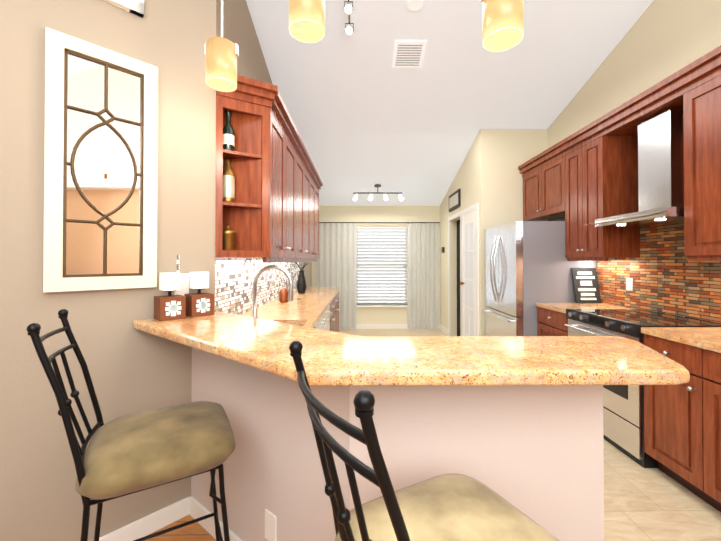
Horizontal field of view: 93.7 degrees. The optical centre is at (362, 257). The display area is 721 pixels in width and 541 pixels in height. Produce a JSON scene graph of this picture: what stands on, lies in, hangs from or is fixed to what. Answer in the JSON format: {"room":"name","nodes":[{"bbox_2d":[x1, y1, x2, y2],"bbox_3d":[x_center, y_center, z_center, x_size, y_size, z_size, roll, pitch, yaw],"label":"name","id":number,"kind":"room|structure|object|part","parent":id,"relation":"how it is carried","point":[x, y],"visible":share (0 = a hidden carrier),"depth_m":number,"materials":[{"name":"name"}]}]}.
{"room":"kitchen","nodes":[
{"label":"kitchen","id":0,"kind":"room"},
{"bbox_2d":[0,0,215,540],"bbox_3d":[-1.738,-1.452,1.055,0.150,5.600,2.496,-1,-1,44],"label":"wall","id":1,"kind":"structure","parent":0,"point":[131,369],"depth_m":1.51,"materials":[{"name":"beige paint"}]},
{"bbox_3d":[-1.170,-0.403,1.537,0.028,1.090,0.407,-1,-1,44],"label":"decorative mirror","id":2,"kind":"part","parent":1,"relation":"part of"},
{"bbox_2d":[103,0,143,17],"bbox_3d":[-1.333,-1.489,1.381,0.029,0.620,0.750,-1,-1,44],"label":"frame","id":3,"kind":"object","parent":1,"relation":"attached to","point":[135,7],"visible":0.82,"depth_m":1.60,"materials":[{"name":"white"}]},
{"bbox_2d":[144,514,215,540],"bbox_3d":[-0.873,1.329,-0.660,3.400,0.001,4.983,0,-1,-1],"label":"floor","id":4,"kind":"structure","parent":0,"point":[196,531],"depth_m":1.66,"materials":[{"name":"brown wood"}]},
{"bbox_2d":[26,309,234,540],"bbox_3d":[-0.723,0.761,1.138,0.547,1.177,0.480,0,-1,-31],"label":"stool","id":5,"kind":"object","parent":4,"relation":"on","point":[124,455],"visible":1,"depth_m":1.04,"materials":[{"name":"black metal"}]},
{"bbox_2d":[289,341,559,540],"bbox_3d":[0.155,0.757,0.669,0.547,1.177,0.480,0,-1,-28],"label":"stool","id":6,"kind":"object","parent":4,"relation":"on","point":[453,507],"visible":1,"depth_m":0.69,"materials":[{"name":"black metal"}]},
{"bbox_2d":[176,0,311,343],"bbox_3d":[-1.050,-1.423,4.302,0.134,5.600,5.060,0,-1,-1],"label":"wall","id":7,"kind":"structure","parent":0,"point":[234,278],"depth_m":2.80,"materials":[{"name":"grey tile"}]},
{"bbox_2d":[174,273,188,295],"bbox_3d":[-0.951,0.139,1.773,0.006,0.116,0.070,-1,-1,45],"label":"electrical outlet plate","id":8,"kind":"object","parent":7,"relation":"attached to","point":[184,277],"depth_m":1.78,"materials":[{"name":"white"}]},
{"bbox_2d":[215,75,322,261],"bbox_3d":[-0.754,-0.492,3.223,0.463,1.060,2.746,0,-1,-1],"label":"upper cabinet","id":9,"kind":"object","parent":7,"relation":"attached to","point":[271,214],"visible":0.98,"depth_m":2.06,"materials":[{"name":"brown wood"}]},
{"bbox_2d":[223,110,234,150],"bbox_3d":[-0.796,-0.746,2.000,0.069,0.244,0.067,0,-1,-1],"label":"bottle","id":10,"kind":"object","parent":9,"relation":"on","point":[228,137],"visible":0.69,"depth_m":1.98,"materials":[{"name":"black"}]},
{"bbox_2d":[222,226,235,249],"bbox_3d":[-0.796,-0.113,1.994,0.092,0.154,0.090,0,-1,-1],"label":"bottle","id":11,"kind":"object","parent":9,"relation":"on","point":[228,238],"visible":0.73,"depth_m":1.96,"materials":[{"name":"gold metal"}]},
{"bbox_2d":[223,159,235,202],"bbox_3d":[-0.796,-0.453,1.997,0.088,0.259,0.088,0,-1,-1],"label":"decorative bottle","id":12,"kind":"object","parent":9,"relation":"on","point":[229,176],"visible":0.88,"depth_m":1.97,"materials":[{"name":"gold metal"}]},
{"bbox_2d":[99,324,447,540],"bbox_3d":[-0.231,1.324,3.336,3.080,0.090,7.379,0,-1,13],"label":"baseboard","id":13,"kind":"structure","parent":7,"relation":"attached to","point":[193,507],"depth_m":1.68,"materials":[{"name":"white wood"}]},
{"bbox_2d":[312,206,439,323],"bbox_3d":[0.254,-1.400,6.784,2.785,5.600,0.120,0,-1,-1],"label":"wall","id":14,"kind":"structure","parent":0,"point":[381,315],"depth_m":6.71,"materials":[{"name":"beige paint"}]},
{"bbox_2d":[319,222,439,223],"bbox_3d":[0.264,-0.691,6.667,2.485,0.021,0.101,0,-1,-1],"label":"curtain rod","id":15,"kind":"object","parent":14,"relation":"attached to","point":[379,222],"visible":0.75,"depth_m":6.62,"materials":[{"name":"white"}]},
{"bbox_2d":[316,223,356,328],"bbox_3d":[-0.521,0.351,6.611,0.793,2.054,0.053,0,-1,-1],"label":"curtain","id":16,"kind":"object","parent":15,"relation":"hanging from","point":[336,264],"visible":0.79,"depth_m":6.61,"materials":[{"name":"beige fabric"}]},
{"bbox_2d":[407,223,438,328],"bbox_3d":[1.177,0.351,6.626,0.621,2.054,0.053,0,-1,-1],"label":"curtain","id":17,"kind":"object","parent":15,"relation":"hanging from","point":[422,275],"visible":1,"depth_m":6.63,"materials":[{"name":"beige fabric"}]},
{"bbox_2d":[357,227,406,306],"bbox_3d":[0.370,0.170,6.741,1.111,1.600,0.160,0,-1,-1],"label":"window","id":18,"kind":"structure","parent":14,"relation":"in","point":[381,266],"depth_m":6.75,"materials":[{"name":"white plastic"}]},
{"bbox_2d":[246,0,652,205],"bbox_3d":[-0.044,-2.097,1.717,5.500,2.089,10.260,0,-1,-1],"label":"ceiling","id":19,"kind":"structure","parent":0,"point":[365,116],"depth_m":3.68,"materials":[{"name":"white paint"}]},
{"bbox_2d":[204,0,238,91],"bbox_3d":[-0.632,-1.673,1.518,0.146,1.801,0.130,0,-1,-1],"label":"pendant light","id":20,"kind":"object","parent":19,"relation":"hanging from","point":[221,53],"visible":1,"depth_m":1.47,"materials":[{"name":"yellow glass"}]},
{"bbox_2d":[289,0,324,42],"bbox_3d":[-0.204,-1.740,1.236,0.146,1.834,0.130,0,-1,-1],"label":"pendant light","id":21,"kind":"object","parent":19,"relation":"hanging from","point":[306,21],"visible":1,"depth_m":1.19,"materials":[{"name":"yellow glass"}]},
{"bbox_2d":[344,0,353,34],"bbox_3d":[-0.118,-2.099,2.752,0.077,0.348,0.630,0,-1,-1],"label":"track light","id":22,"kind":"object","parent":19,"relation":"attached to","point":[348,10],"visible":1,"depth_m":2.88,"materials":[{"name":"white glass"}]},
{"bbox_2d":[353,184,403,200],"bbox_3d":[0.266,-1.149,5.921,0.891,0.300,0.142,0,-1,-1],"label":"track","id":23,"kind":"object","parent":19,"relation":"attached to","point":[377,186],"visible":0.96,"depth_m":5.91,"materials":[{"name":"grey metal"}]},
{"bbox_2d":[392,40,426,67],"bbox_3d":[0.452,-2.012,3.348,0.300,0.095,0.300,0,-1,-1],"label":"ceiling vent","id":24,"kind":"object","parent":19,"relation":"in","point":[408,54],"visible":1,"depth_m":3.33,"materials":[{"name":"white metal"}]},
{"bbox_2d":[408,0,422,10],"bbox_3d":[0.440,-2.151,2.847,0.130,0.045,0.130,0,-1,-1],"label":"smoke detector","id":25,"kind":"object","parent":19,"relation":"attached to","point":[414,5],"visible":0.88,"depth_m":2.84,"materials":[{"name":"white plastic"}]},
{"bbox_2d":[480,0,523,51],"bbox_3d":[0.475,-1.711,1.158,0.146,1.940,0.130,0,-1,-1],"label":"pendant light","id":26,"kind":"object","parent":19,"relation":"hanging from","point":[502,25],"visible":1,"depth_m":1.11,"materials":[{"name":"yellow glass"}]},
{"bbox_2d":[440,136,477,335],"bbox_3d":[1.606,-1.410,5.711,0.140,5.600,2.290,0,-1,-1],"label":"wall","id":27,"kind":"structure","parent":0,"point":[465,180],"depth_m":5.95,"materials":[{"name":"beige paint"}]},
{"bbox_2d":[442,189,460,252],"bbox_3d":[1.519,-0.598,5.893,0.030,0.980,1.130,0,-1,-1],"label":"framed picture","id":28,"kind":"object","parent":27,"relation":"attached to","point":[454,200],"visible":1,"depth_m":5.57,"materials":[{"name":"brown"}]},
{"bbox_2d":[448,203,478,335],"bbox_3d":[1.531,0.326,5.269,0.016,2.120,1.520,0,-1,-1],"label":"door","id":29,"kind":"structure","parent":27,"relation":"attached to","point":[469,270],"depth_m":4.90,"materials":[{"name":"white wood"}]},
{"bbox_2d":[477,129,547,335],"bbox_3d":[1.989,-1.421,4.509,0.885,5.600,0.120,0,-1,-1],"label":"wall","id":30,"kind":"structure","parent":0,"point":[503,155],"depth_m":4.45,"materials":[{"name":"beige paint"}]},
{"bbox_2d":[339,329,720,540],"bbox_3d":[-0.245,1.355,1.854,5.900,0.001,10.200,0,-1,-1],"label":"floor","id":31,"kind":"structure","parent":0,"point":[641,503],"depth_m":1.86,"materials":[{"name":"beige tile"}]},
{"bbox_2d":[288,323,316,327],"bbox_3d":[-0.665,0.922,2.280,0.622,0.875,0.451,0,-1,-1],"label":"base cabinet","id":32,"kind":"object","parent":31,"relation":"on","point":[314,324],"depth_m":2.46,"materials":[{"name":"brown wood"}]},
{"bbox_2d":[317,311,324,329],"bbox_3d":[-0.670,0.926,2.774,0.622,0.875,0.661,0,-1,-1],"label":"base cabinet","id":33,"kind":"object","parent":31,"relation":"on","point":[320,322],"depth_m":2.93,"materials":[{"name":"brown"}]},
{"bbox_2d":[325,303,332,330],"bbox_3d":[-0.675,0.932,3.435,0.622,0.875,0.661,0,-1,-1],"label":"base cabinet","id":34,"kind":"object","parent":31,"relation":"on","point":[328,310],"depth_m":3.63,"materials":[{"name":"brown wood"}]},
{"bbox_2d":[241,287,339,327],"bbox_3d":[-0.673,0.480,3.758,0.632,0.035,3.440,0,-1,-1],"label":"countertop","id":35,"kind":"structure","parent":34,"relation":"on","point":[305,308],"depth_m":3.12,"materials":[{"name":"beige stone"}]},
{"bbox_2d":[250,265,292,317],"bbox_3d":[-0.593,0.247,2.187,0.277,0.401,0.096,0,-1,-1],"label":"gooseneck faucet","id":36,"kind":"object","parent":35,"relation":"on","point":[286,273],"visible":0.75,"depth_m":2.20,"materials":[{"name":"silver metal"}]},
{"bbox_2d":[279,288,287,302],"bbox_3d":[-0.820,0.385,3.508,0.100,0.149,0.097,0,-1,-1],"label":"jar","id":37,"kind":"object","parent":35,"relation":"on","point":[283,295],"visible":0.96,"depth_m":3.47,"materials":[{"name":"brown"}]},
{"bbox_2d":[295,262,306,292],"bbox_3d":[-0.815,0.256,4.509,0.177,0.425,0.181,0,-1,-1],"label":"vase","id":38,"kind":"object","parent":35,"relation":"on","point":[301,286],"visible":0.9,"depth_m":4.47,"materials":[{"name":"black ceramic"}]},
{"bbox_2d":[333,295,336,331],"bbox_3d":[-0.681,0.938,4.059,0.622,0.875,0.711,0,-1,-1],"label":"base cabinet","id":39,"kind":"object","parent":31,"relation":"on","point":[334,296],"depth_m":4.58,"materials":[{"name":"brown wood"}]},
{"bbox_2d":[337,291,340,331],"bbox_3d":[-0.691,0.948,5.148,0.622,0.875,0.611,0,-1,-1],"label":"base cabinet","id":40,"kind":"object","parent":31,"relation":"on","point":[338,296],"depth_m":5.17,"materials":[{"name":"brown"}]},
{"bbox_2d":[191,348,603,540],"bbox_3d":[-0.053,0.846,1.515,1.722,1.012,0.769,0,-1,-1],"label":"wall","id":41,"kind":"structure","parent":31,"relation":"on","point":[535,453],"depth_m":1.14,"materials":[{"name":"beige paint"}]},
{"bbox_2d":[265,509,276,540],"bbox_3d":[-0.379,1.101,1.382,0.070,0.116,0.006,0,-1,38],"label":"electrical outlet plate","id":42,"kind":"object","parent":41,"relation":"attached to","point":[270,525],"depth_m":1.38,"materials":[{"name":"white plastic"}]},
{"bbox_2d":[133,312,689,385],"bbox_3d":[-0.057,0.316,1.389,2.081,0.040,1.049,0,-1,-1],"label":"countertop","id":43,"kind":"structure","parent":41,"relation":"on","point":[331,358],"depth_m":1.01,"materials":[{"name":"beige stone"}]},
{"bbox_2d":[154,272,185,320],"bbox_3d":[-0.948,0.185,1.659,0.112,0.225,0.110,-1,-1,44],"label":"table lamp","id":44,"kind":"object","parent":43,"relation":"on","point":[169,306],"visible":1,"depth_m":1.63,"materials":[{"name":"brown wood"}]},
{"bbox_2d":[184,272,213,316],"bbox_3d":[-0.859,0.186,1.773,0.112,0.225,0.110,-1,-1,44],"label":"candle holder","id":45,"kind":"object","parent":43,"relation":"on","point":[199,303],"visible":1,"depth_m":1.74,"materials":[{"name":"brown wood"}]},
{"bbox_2d":[482,221,595,335],"bbox_3d":[1.967,0.492,3.958,0.930,1.745,0.898,0,-1,-1],"label":"fridge","id":46,"kind":"object","parent":31,"relation":"on","point":[527,265],"visible":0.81,"depth_m":3.52,"materials":[{"name":"grey metal"}]},
{"bbox_2d":[537,306,568,335],"bbox_3d":[2.119,0.930,3.223,0.641,0.875,0.540,0,-1,-1],"label":"base cabinet","id":47,"kind":"object","parent":31,"relation":"on","point":[550,322],"depth_m":3.23,"materials":[{"name":"brown wood"}]},
{"bbox_2d":[536,302,631,309],"bbox_3d":[2.113,0.475,3.228,0.652,0.035,0.540,0,-1,-1],"label":"countertop","id":48,"kind":"structure","parent":47,"relation":"on","point":[551,305],"depth_m":3.26,"materials":[{"name":"beige stone"}]},
{"bbox_2d":[571,268,600,302],"bbox_3d":[2.285,0.280,3.464,0.250,0.355,0.089,0,-1,-1],"label":"sign","id":49,"kind":"object","parent":48,"relation":"on","point":[586,285],"visible":0.98,"depth_m":3.46,"materials":[{"name":"black"}]},
{"bbox_2d":[565,308,720,467],"bbox_3d":[2.079,0.899,2.569,0.694,0.925,0.756,0,-1,-1],"label":"range","id":50,"kind":"object","parent":31,"relation":"on","point":[623,418],"visible":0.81,"depth_m":2.37,"materials":[{"name":"grey metal"}]},
{"bbox_2d":[641,330,687,488],"bbox_3d":[2.130,0.919,1.966,0.641,0.875,0.436,0,-1,-1],"label":"base cabinet","id":51,"kind":"object","parent":31,"relation":"on","point":[682,434],"depth_m":2.03,"materials":[{"name":"brown wood"}]},
{"bbox_2d":[684,342,720,511],"bbox_3d":[2.134,0.914,1.489,0.641,0.875,0.762,0,-1,-1],"label":"base cabinet","id":52,"kind":"object","parent":31,"relation":"on","point":[702,393],"depth_m":1.81,"materials":[{"name":"brown wood"}]},
{"bbox_2d":[641,327,720,349],"bbox_3d":[2.130,0.458,1.360,0.652,0.035,1.655,0,-1,-1],"label":"countertop","id":53,"kind":"structure","parent":52,"relation":"on","point":[703,336],"depth_m":2.00,"materials":[{"name":"beige stone"}]},
{"bbox_2d":[547,0,720,322],"bbox_3d":[2.516,-1.456,0.689,0.138,5.600,7.770,0,-1,-1],"label":"wall","id":54,"kind":"structure","parent":0,"point":[660,40],"depth_m":2.82,"materials":[{"name":"beige paint"}]},
{"bbox_2d":[522,153,557,220],"bbox_3d":[2.265,-0.798,3.971,0.338,0.625,0.909,0,-1,-1],"label":"upper cabinet","id":55,"kind":"object","parent":54,"relation":"attached to","point":[540,182],"depth_m":3.99,"materials":[{"name":"brown wood"}]},
{"bbox_2d":[558,129,639,260],"bbox_3d":[2.271,-0.560,3.270,0.338,1.115,0.609,0,-1,-1],"label":"upper cabinet","id":56,"kind":"object","parent":54,"relation":"attached to","point":[583,176],"depth_m":3.01,"materials":[{"name":"brown wood"}]},
{"bbox_2d":[626,278,632,290],"bbox_3d":[2.422,0.239,3.073,0.005,0.115,0.070,0,-1,-1],"label":"outlet","id":57,"kind":"object","parent":54,"relation":"attached to","point":[629,284],"visible":1,"depth_m":3.07,"materials":[{"name":"white plastic"}]},
{"bbox_2d":[581,109,683,226],"bbox_3d":[2.163,-0.663,2.597,0.530,0.790,0.717,0,-1,-1],"label":"hood chimney","id":58,"kind":"object","parent":54,"relation":"attached to","point":[660,168],"visible":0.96,"depth_m":2.47,"materials":[{"name":"silver metal"}]},
{"bbox_2d":[678,65,720,256],"bbox_3d":[2.283,-0.572,1.930,0.338,1.115,0.596,0,-1,-1],"label":"upper cabinet","id":59,"kind":"object","parent":54,"relation":"attached to","point":[699,99],"depth_m":2.11,"materials":[{"name":"brown wood"}]}
]}

